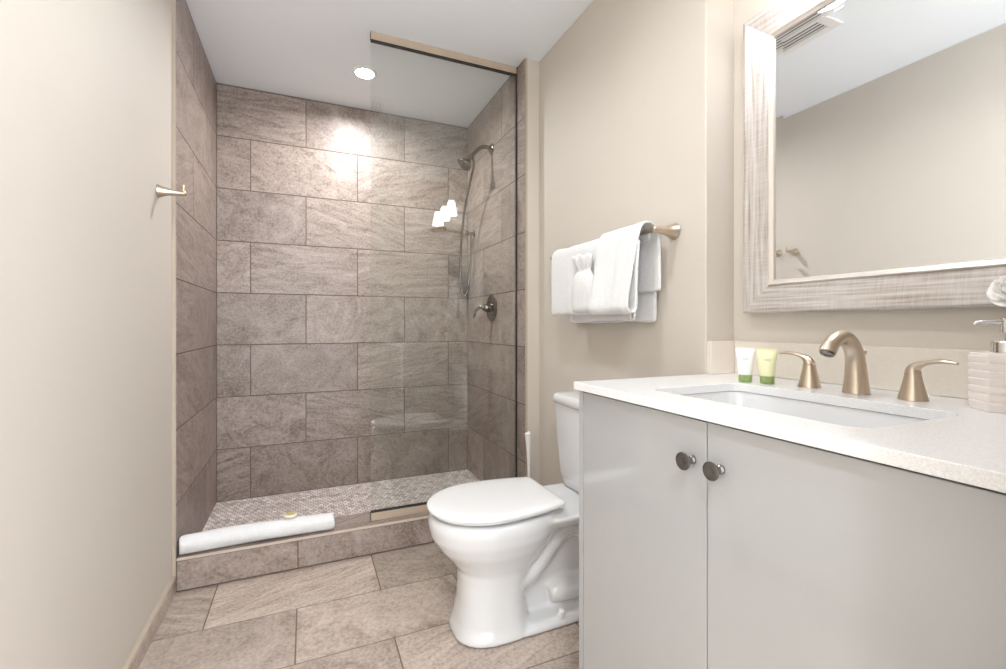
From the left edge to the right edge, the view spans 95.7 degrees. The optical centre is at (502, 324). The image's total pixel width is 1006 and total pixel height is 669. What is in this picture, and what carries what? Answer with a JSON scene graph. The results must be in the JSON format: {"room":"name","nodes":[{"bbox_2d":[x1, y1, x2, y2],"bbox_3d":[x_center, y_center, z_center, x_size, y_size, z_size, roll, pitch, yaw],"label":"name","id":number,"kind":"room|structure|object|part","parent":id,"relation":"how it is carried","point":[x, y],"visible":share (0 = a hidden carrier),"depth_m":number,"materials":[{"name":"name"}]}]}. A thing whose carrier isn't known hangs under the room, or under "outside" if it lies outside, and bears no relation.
{"room":"bathroom","nodes":[
{"label":"bathroom","id":0,"kind":"room"},
{"bbox_2d":[0,0,171,668],"bbox_3d":[-1.141,-0.165,1.267,0.100,2.482,3.141,0,0,-23],"label":"wall","id":1,"kind":"structure","parent":0,"point":[86,85],"depth_m":1.11,"materials":[{"name":"beige paint"}]},
{"bbox_2d":[123,576,175,668],"bbox_3d":[-0.916,1.042,0.891,0.015,0.066,2.032,0,0,-23],"label":"baseboard","id":2,"kind":"structure","parent":1,"relation":"attached to","point":[137,655],"depth_m":1.55,"materials":[{"name":"beige wood"}]},
{"bbox_2d":[156,184,186,197],"bbox_3d":[-1.211,-0.489,1.666,0.087,0.056,0.047,0,0,-23],"label":"robe hook","id":3,"kind":"object","parent":1,"relation":"attached to","point":[161,191],"visible":1,"depth_m":1.65,"materials":[{"name":"beige metal"}]},
{"bbox_2d":[172,0,215,590],"bbox_3d":[-1.496,-0.165,2.232,0.015,2.482,0.888,0,0,-23],"label":"tiled wall","id":4,"kind":"structure","parent":0,"point":[193,80],"depth_m":2.06,"materials":[{"name":"beige stone"}]},
{"bbox_2d":[202,469,479,531],"bbox_3d":[-0.817,1.056,2.619,1.538,0.044,0.716,0,0,-23],"label":"floor","id":5,"kind":"structure","parent":0,"point":[355,498],"depth_m":2.69,"materials":[{"name":"tile"}]},
{"bbox_2d":[283,512,296,517],"bbox_3d":[-0.954,0.853,2.041,0.058,0.012,0.058,0,0,-23],"label":"drain","id":6,"kind":"object","parent":5,"relation":"in","point":[289,514],"visible":1,"depth_m":2.03,"materials":[{"name":"gold metal"}]},
{"bbox_2d":[216,83,467,502],"bbox_3d":[-0.933,-0.155,3.013,1.838,2.502,0.100,0,0,-23],"label":"wall","id":7,"kind":"structure","parent":0,"point":[293,173],"depth_m":2.90,"materials":[{"name":"beige stone"}]},
{"bbox_2d":[139,542,578,668],"bbox_3d":[-0.614,1.105,0.995,2.862,0.060,4.058,0,0,-23],"label":"floor","id":8,"kind":"structure","parent":0,"point":[392,609],"depth_m":1.62,"materials":[{"name":"beige tile"}]},
{"bbox_2d":[176,512,433,591],"bbox_3d":[-0.640,1.008,2.211,1.536,0.135,0.173,0,0,-23],"label":"shower curb","id":9,"kind":"object","parent":8,"relation":"on","point":[354,535],"depth_m":2.02,"materials":[{"name":"brown tile"}]},
{"bbox_2d":[179,512,334,554],"bbox_3d":[-1.051,0.902,1.985,0.596,0.074,0.092,0,0,-23],"label":"bath mat","id":10,"kind":"object","parent":9,"relation":"on","point":[251,532],"visible":1,"depth_m":1.95,"materials":[{"name":"white fabric"}]},
{"bbox_2d":[370,31,516,520],"bbox_3d":[-0.281,-0.233,2.340,0.775,2.345,0.022,0,0,-23],"label":"glass panel","id":11,"kind":"object","parent":9,"relation":"on","point":[377,38],"visible":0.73,"depth_m":2.29,"materials":[{"name":"clear glass"}]},
{"bbox_3d":[-0.285,-0.233,2.339,0.767,2.275,0.010,0,0,-23],"label":"glass pane","id":12,"kind":"part","parent":11,"relation":"part of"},
{"bbox_2d":[427,390,578,647],"bbox_3d":[0.086,0.680,1.699,0.746,0.789,0.372,0,0,-23],"label":"toilet","id":13,"kind":"object","parent":8,"relation":"on","point":[512,543],"visible":0.77,"depth_m":1.56,"materials":[{"name":"white ceramic"}]},
{"bbox_3d":[-0.044,0.626,1.642,0.462,0.018,0.360,0,0,-23],"label":"seat lid","id":14,"kind":"part","parent":13,"relation":"part of","materials":[{"name":"white plastic"}]},
{"bbox_3d":[-0.044,0.644,1.642,0.434,0.013,0.332,0,0,-23],"label":"seat","id":15,"kind":"part","parent":13,"relation":"part of","materials":[{"name":"white plastic"}]},
{"bbox_3d":[0.085,0.867,1.698,0.734,0.416,0.355,0,0,-23],"label":"bowl","id":16,"kind":"part","parent":13,"relation":"part of","materials":[{"name":"white ceramic"}]},
{"bbox_3d":[0.351,0.308,1.813,0.168,0.045,0.372,0,0,-23],"label":"tank lid","id":17,"kind":"part","parent":13,"relation":"part of","materials":[{"name":"white ceramic"}]},
{"bbox_3d":[0.355,0.502,1.815,0.160,0.340,0.362,0,0,-23],"label":"tank","id":18,"kind":"part","parent":13,"relation":"part of","materials":[{"name":"white ceramic"}]},
{"bbox_2d":[525,431,530,476],"bbox_3d":[0.129,0.808,2.311,0.104,0.533,0.104,0,0,-23],"label":"toilet brush","id":19,"kind":"object","parent":8,"relation":"on","point":[527,434],"visible":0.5,"depth_m":2.30,"materials":[{"name":"white plastic"}]},
{"bbox_2d":[579,390,1005,668],"bbox_3d":[0.628,0.624,0.945,0.618,0.900,0.837,0,0,-23],"label":"vanity cabinet","id":20,"kind":"object","parent":8,"relation":"on","point":[703,544],"visible":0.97,"depth_m":0.72,"materials":[{"name":"white paint"}]},
{"bbox_3d":[0.300,0.575,1.019,0.019,0.792,0.401,0,0,-23],"label":"door","id":21,"kind":"part","parent":20,"relation":"part of","materials":[{"name":"white paint"}]},
{"bbox_3d":[0.346,0.255,0.854,0.027,0.034,0.034,0,0,-23],"label":"knob","id":22,"kind":"part","parent":20,"relation":"part of","materials":[{"name":"metal"}]},
{"bbox_3d":[0.371,0.255,0.795,0.027,0.034,0.034,0,0,-23],"label":"knob","id":23,"kind":"part","parent":20,"relation":"part of","materials":[{"name":"metal"}]},
{"bbox_2d":[574,373,1005,492],"bbox_3d":[0.636,0.163,0.945,0.604,0.020,0.860,0,0,-23],"label":"countertop","id":24,"kind":"structure","parent":20,"relation":"on","point":[957,441],"depth_m":0.72,"materials":[{"name":"white stone"}]},
{"bbox_2d":[707,341,734,373],"bbox_3d":[0.691,0.102,1.431,0.118,0.100,0.019,0,0,-23],"label":"side splash","id":25,"kind":"object","parent":24,"relation":"on","point":[720,354],"visible":0.79,"depth_m":1.41,"materials":[{"name":"beige stone"}]},
{"bbox_2d":[735,348,754,381],"bbox_3d":[0.646,0.107,1.214,0.034,0.090,0.034,0,0,-23],"label":"toiletry tube","id":26,"kind":"object","parent":24,"relation":"on","point":[744,356],"visible":1,"depth_m":1.21,"materials":[{"name":"white plastic"}]},
{"bbox_2d":[757,348,777,383],"bbox_3d":[0.684,0.107,1.178,0.033,0.090,0.037,0,0,-23],"label":"toiletry tube","id":27,"kind":"object","parent":24,"relation":"on","point":[767,358],"visible":1,"depth_m":1.17,"materials":[{"name":"yellow plastic"}]},
{"bbox_2d":[683,391,926,427],"bbox_3d":[0.570,0.242,0.929,0.334,0.136,0.498,0,0,-23],"label":"undermount sink","id":28,"kind":"object","parent":24,"relation":"in","point":[839,415],"visible":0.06,"depth_m":1.02,"materials":[{"name":"white ceramic"}]},
{"bbox_2d":[779,330,958,401],"bbox_3d":[0.754,0.083,1.003,0.150,0.141,0.351,0,0,-23],"label":"faucet","id":29,"kind":"object","parent":24,"relation":"on","point":[856,379],"visible":1,"depth_m":1.00,"materials":[{"name":"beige metal"}]},
{"bbox_3d":[0.739,0.083,1.141,0.028,0.032,0.085,0,0,-23],"label":"lever","id":30,"kind":"part","parent":29,"relation":"part of","materials":[{"name":"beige metal"}]},
{"bbox_3d":[0.750,0.125,1.115,0.049,0.055,0.049,0,0,-23],"label":"handle","id":31,"kind":"part","parent":29,"relation":"part of","materials":[{"name":"beige metal"}]},
{"bbox_3d":[0.750,0.083,1.002,0.142,0.141,0.052,0,0,-23],"label":"spout","id":32,"kind":"part","parent":29,"relation":"part of","materials":[{"name":"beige metal"}]},
{"bbox_3d":[0.833,0.125,0.924,0.049,0.055,0.049,0,0,-23],"label":"handle","id":33,"kind":"part","parent":29,"relation":"part of","materials":[{"name":"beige metal"}]},
{"bbox_3d":[0.844,0.083,0.897,0.028,0.032,0.085,0,0,-23],"label":"lever","id":34,"kind":"part","parent":29,"relation":"part of","materials":[{"name":"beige metal"}]},
{"bbox_2d":[968,318,1005,412],"bbox_3d":[0.896,0.070,0.807,0.100,0.164,0.096,0,0,-23],"label":"soap dispenser","id":35,"kind":"object","parent":24,"relation":"on","point":[987,370],"visible":1,"depth_m":0.80,"materials":[{"name":"ceramic"}]},
{"bbox_2d":[968,352,1005,412],"bbox_3d":[0.896,0.101,0.807,0.100,0.102,0.096,0,0,-23],"label":"bottle","id":36,"kind":"object","parent":35,"relation":"attached to","point":[987,370],"depth_m":0.80,"materials":[{"name":"ceramic"}]},
{"bbox_3d":[0.459,0.575,0.652,0.019,0.792,0.393,0,0,-23],"label":"door","id":37,"kind":"part","parent":20,"relation":"part of","materials":[{"name":"white paint"}]},
{"bbox_2d":[186,0,593,127],"bbox_3d":[-0.364,-1.446,0.543,2.962,0.080,5.086,0,0,-23],"label":"ceiling","id":38,"kind":"structure","parent":0,"point":[306,49],"depth_m":2.29,"materials":[{"name":"paint"}]},
{"bbox_2d":[352,66,376,79],"bbox_3d":[-0.772,-1.403,2.542,0.132,0.008,0.132,0,0,-23],"label":"recessed light","id":39,"kind":"object","parent":38,"relation":"in","point":[362,72],"visible":0.95,"depth_m":2.54,"materials":[{"name":"white plastic"}]},
{"bbox_2d":[468,58,526,480],"bbox_3d":[-0.062,-0.165,2.828,0.014,2.482,0.931,0,0,-23],"label":"tiled wall","id":40,"kind":"structure","parent":0,"point":[491,197],"depth_m":2.73,"materials":[{"name":"tile"}]},
{"bbox_2d":[431,158,474,296],"bbox_3d":[-0.280,-0.599,2.933,0.303,0.830,0.393,0,0,-23],"label":"shower","id":41,"kind":"object","parent":40,"relation":"attached to","point":[438,228],"visible":1,"depth_m":3.05,"materials":[{"name":"silver metal"}]},
{"bbox_2d":[458,143,493,170],"bbox_3d":[-0.169,-1.031,2.781,0.219,0.187,0.092,0,0,-23],"label":"shower","id":42,"kind":"object","parent":40,"relation":"attached to","point":[465,163],"visible":1,"depth_m":2.77,"materials":[{"name":"silver metal"}]},
{"bbox_3d":[-0.137,-1.064,2.795,0.138,0.090,0.025,0,0,-23],"label":"arm","id":43,"kind":"part","parent":42,"relation":"part of","materials":[{"name":"silver metal"}]},
{"bbox_2d":[473,294,496,320],"bbox_3d":[-0.119,-0.104,2.803,0.110,0.170,0.170,0,0,-23],"label":"shower valve","id":44,"kind":"object","parent":40,"relation":"attached to","point":[490,307],"visible":1,"depth_m":2.79,"materials":[{"name":"silver metal"}]},
{"bbox_3d":[-0.147,-0.083,2.810,0.079,0.084,0.032,0,0,6],"label":"lever","id":45,"kind":"part","parent":44,"relation":"part of","materials":[{"name":"silver metal"}]},
{"bbox_3d":[-0.075,-0.104,2.822,0.015,0.170,0.170,0,0,-23],"label":"plate","id":46,"kind":"part","parent":44,"relation":"part of","materials":[{"name":"silver metal"}]},
{"bbox_2d":[527,59,539,482],"bbox_3d":[0.030,-0.165,2.868,0.186,2.482,0.930,0,0,-23],"label":"wall","id":47,"kind":"structure","parent":0,"point":[533,67],"depth_m":2.42,"materials":[{"name":"beige paint"}]},
{"bbox_2d":[540,0,733,485],"bbox_3d":[0.504,-0.165,1.964,0.200,2.482,1.106,0,0,-23],"label":"wall","id":48,"kind":"structure","parent":0,"point":[637,96],"depth_m":1.69,"materials":[{"name":"beige paint"}]},
{"bbox_2d":[550,223,679,259],"bbox_3d":[0.400,-0.315,1.830,0.097,0.057,0.735,0,0,-23],"label":"towel bar","id":49,"kind":"object","parent":48,"relation":"attached to","point":[672,231],"visible":0.59,"depth_m":1.51,"materials":[{"name":"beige metal"}]},
{"bbox_2d":[551,227,656,323],"bbox_3d":[0.376,-0.172,1.827,0.118,0.336,0.567,0,0,-23],"label":"bath towel","id":50,"kind":"object","parent":49,"relation":"hanging from","point":[563,271],"visible":0.46,"depth_m":1.89,"materials":[{"name":"white fabric"}]},
{"bbox_2d":[571,252,592,312],"bbox_3d":[0.312,-0.162,1.791,0.048,0.231,0.156,0,0,-23],"label":"washcloth","id":51,"kind":"object","parent":50,"relation":"on","point":[583,278],"visible":0.88,"depth_m":1.77,"materials":[{"name":"white fabric"}]},
{"bbox_2d":[587,221,660,314],"bbox_3d":[0.426,-0.192,1.626,0.153,0.314,0.237,0,0,-23],"label":"hand towel","id":52,"kind":"object","parent":50,"relation":"on","point":[625,267],"visible":0.98,"depth_m":1.58,"materials":[{"name":"white fabric"}]},
{"bbox_3d":[0.534,-0.315,1.519,0.097,0.057,0.057,0,0,-23],"label":"post","id":53,"kind":"part","parent":49,"relation":"part of","materials":[{"name":"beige metal"}]},
{"bbox_2d":[734,0,1005,349],"bbox_3d":[0.978,-0.165,1.019,0.080,2.482,1.004,0,0,-23],"label":"wall","id":54,"kind":"structure","parent":0,"point":[939,328],"depth_m":1.21,"materials":[{"name":"beige paint"}]},
{"bbox_2d":[735,341,989,398],"bbox_3d":[0.907,0.102,1.054,0.019,0.100,0.843,0,0,-23],"label":"backsplash","id":55,"kind":"structure","parent":54,"relation":"attached to","point":[886,366],"depth_m":1.06,"materials":[{"name":"beige stone"}]},
{"bbox_2d":[743,0,1005,312],"bbox_3d":[0.894,-0.480,1.065,0.035,0.889,0.736,0,0,-23],"label":"wall mirror","id":56,"kind":"object","parent":54,"relation":"attached to","point":[874,131],"visible":1,"depth_m":1.09,"materials":[{"name":"clear mirror"}]},
{"bbox_2d":[986,275,1005,306],"bbox_3d":[0.925,0.019,0.732,0.124,0.268,0.213,0,0,-23],"label":"flower","id":57,"kind":"object","parent":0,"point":[996,292],"visible":1,"depth_m":0.81,"materials":[{"name":"white plant"}]}
]}

